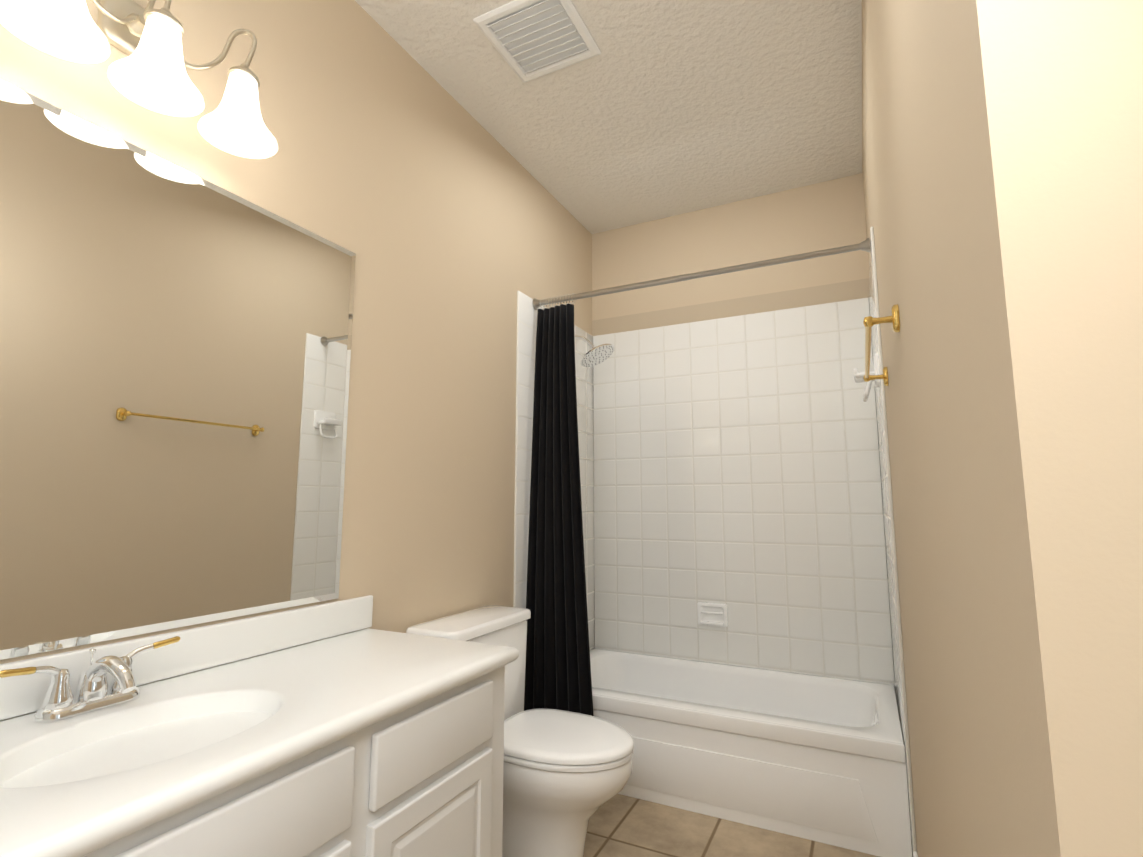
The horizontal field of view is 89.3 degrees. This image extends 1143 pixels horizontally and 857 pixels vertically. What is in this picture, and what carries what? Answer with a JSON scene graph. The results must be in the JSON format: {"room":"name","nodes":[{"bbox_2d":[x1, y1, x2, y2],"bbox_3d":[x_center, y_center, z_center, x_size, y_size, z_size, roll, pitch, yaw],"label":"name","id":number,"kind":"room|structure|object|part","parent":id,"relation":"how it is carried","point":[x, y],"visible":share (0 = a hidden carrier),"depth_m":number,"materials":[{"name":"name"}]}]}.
{"room":"bathroom","nodes":[
{"label":"bathroom","id":0,"kind":"room"},
{"bbox_2d":[0,0,591,720],"bbox_3d":[-0.911,-0.044,1.503,0.100,2.870,4.640,-4,-8,26],"label":"wall","id":1,"kind":"structure","parent":0,"point":[422,194],"depth_m":2.03,"materials":[{"name":"beige paint"}]},
{"bbox_2d":[0,0,277,158],"bbox_3d":[-0.903,-0.860,1.259,0.223,0.294,0.528,-4,-8,26],"label":"sconce","id":2,"kind":"object","parent":1,"relation":"attached to","point":[149,72],"visible":1,"depth_m":1.25,"materials":[{"name":"white glass"}]},
{"bbox_2d":[0,79,355,659],"bbox_3d":[-1.004,-0.106,1.202,0.006,1.085,1.362,-4,-8,26],"label":"mirror","id":3,"kind":"object","parent":1,"relation":"attached to","point":[175,349],"visible":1,"depth_m":1.31,"materials":[{"name":"clear glass"}]},
{"bbox_2d":[513,291,594,650],"bbox_3d":[-0.063,0.483,3.020,0.010,2.210,0.870,-4,-8,26],"label":"wall tile","id":4,"kind":"structure","parent":1,"relation":"attached to","point":[527,312],"depth_m":2.83,"materials":[{"name":"white tile"}]},
{"bbox_2d":[574,336,614,366],"bbox_3d":[0.093,-0.436,3.121,0.282,0.202,0.204,-4,-8,26],"label":"shower head","id":5,"kind":"object","parent":4,"relation":"attached to","point":[596,355],"visible":0.88,"depth_m":3.09},
{"bbox_2d":[532,238,869,308],"bbox_3d":[0.487,-0.668,2.574,1.496,0.056,0.056,-4,-8,26],"label":"shower rail","id":6,"kind":"object","parent":4,"relation":"attached to","point":[861,246],"visible":0.98,"depth_m":2.51,"materials":[{"name":"silver metal"}]},
{"bbox_2d":[524,293,593,715],"bbox_3d":[-0.039,0.304,2.647,0.355,1.950,0.166,-4,-8,26],"label":"curtain","id":7,"kind":"object","parent":6,"relation":"hanging from","point":[558,672],"visible":0.94,"depth_m":2.61,"materials":[{"name":"black fabric"}]},
{"bbox_2d":[355,0,861,233],"bbox_3d":[0.179,-1.587,1.150,2.540,0.100,4.640,-4,-8,26],"label":"ceiling","id":8,"kind":"structure","parent":0,"point":[656,109],"depth_m":2.40,"materials":[{"name":"white paint"}]},
{"bbox_2d":[473,0,600,82],"bbox_3d":[-0.115,-1.408,2.088,0.340,0.015,0.340,-4,-8,26],"label":"ceiling vent","id":9,"kind":"object","parent":8,"relation":"in","point":[529,40],"visible":1,"depth_m":2.08,"materials":[{"name":"white"}]},
{"bbox_2d":[592,173,868,320],"bbox_3d":[0.874,0.165,3.135,1.620,2.870,0.100,-4,-8,26],"label":"wall","id":10,"kind":"structure","parent":0,"point":[830,214],"depth_m":3.21,"materials":[{"name":"beige paint"}]},
{"bbox_2d":[592,278,868,335],"bbox_3d":[0.806,-0.657,3.215,1.520,0.100,0.004,-4,-8,26],"label":"wall band","id":11,"kind":"object","parent":10,"relation":"attached to","point":[828,293],"visible":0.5,"depth_m":3.16,"materials":[{"name":"beige paint"}]},
{"bbox_2d":[593,298,894,686],"bbox_3d":[0.805,0.365,3.082,1.500,1.960,0.010,-4,-8,26],"label":"wall tile","id":12,"kind":"structure","parent":10,"relation":"attached to","point":[737,465],"depth_m":3.03,"materials":[{"name":"white tile"}]},
{"bbox_2d":[697,602,727,626],"bbox_3d":[0.731,0.971,3.013,0.156,0.116,0.039,-4,-8,26],"label":"soap dish","id":13,"kind":"object","parent":12,"relation":"attached to","point":[712,614],"visible":1,"depth_m":3.02,"materials":[{"name":"white ceramic"}]},
{"bbox_2d":[584,794,878,856],"bbox_3d":[0.179,1.359,0.773,2.540,0.100,4.640,-4,-8,26],"label":"floor","id":14,"kind":"structure","parent":0,"point":[619,825],"depth_m":2.09,"materials":[{"name":"tile"}]},
{"bbox_2d":[0,595,518,856],"bbox_3d":[-0.727,0.881,1.006,0.564,0.908,1.486,-4,-8,26],"label":"bathroom vanity","id":15,"kind":"object","parent":14,"relation":"on","point":[367,742],"visible":0.96,"depth_m":1.12,"materials":[{"name":"white"}]},
{"bbox_2d":[0,636,179,722],"bbox_3d":[-0.874,0.477,1.091,0.164,0.109,0.294,-4,-8,26],"label":"faucet","id":16,"kind":"object","parent":15,"relation":"on","point":[60,702],"visible":1,"depth_m":1.07,"materials":[{"name":"silver metal"}]},
{"bbox_2d":[406,605,633,856],"bbox_3d":[-0.135,1.067,1.967,0.720,0.783,0.506,-4,-8,26],"label":"toilet","id":17,"kind":"object","parent":14,"relation":"on","point":[566,775],"visible":0.65,"depth_m":1.82,"materials":[{"name":"white ceramic"}]},
{"bbox_3d":[-0.032,1.028,1.920,0.490,0.048,0.384,-4,-8,26],"label":"seat","id":18,"kind":"part","parent":17,"relation":"part of","materials":[{"name":"white plastic"}]},
{"bbox_2d":[590,648,911,856],"bbox_3d":[0.634,1.353,2.612,1.497,0.380,0.748,-4,-8,26],"label":"bathtub","id":19,"kind":"object","parent":14,"relation":"on","point":[821,759],"visible":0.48,"depth_m":2.25,"materials":[{"name":"white ceramic"}]},
{"bbox_2d":[862,0,1142,856],"bbox_3d":[0.929,-0.037,1.560,0.100,2.870,2.690,-4,-8,26],"label":"wall","id":20,"kind":"structure","parent":0,"point":[1002,157],"depth_m":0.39,"materials":[{"name":"beige paint"}]},
{"bbox_2d":[863,304,899,385],"bbox_3d":[0.810,-0.197,1.533,0.068,0.060,0.680,-4,-8,26],"label":"towel rail","id":21,"kind":"object","parent":20,"relation":"attached to","point":[869,322],"visible":1,"depth_m":1.30,"materials":[{"name":"gold metal"}]},
{"bbox_2d":[869,226,916,856],"bbox_3d":[1.294,0.398,2.363,0.010,2.210,0.840,-4,-8,26],"label":"wall tile","id":22,"kind":"structure","parent":20,"relation":"attached to","point":[894,600],"depth_m":2.10,"materials":[{"name":"white tile"}]},
{"bbox_2d":[854,353,879,401],"bbox_3d":[1.135,-0.189,2.225,0.086,0.170,0.150,-4,-8,26],"label":"soap holder","id":23,"kind":"object","parent":22,"relation":"attached to","point":[858,377],"visible":0.88,"depth_m":2.17,"materials":[{"name":"white ceramic"}]}
]}

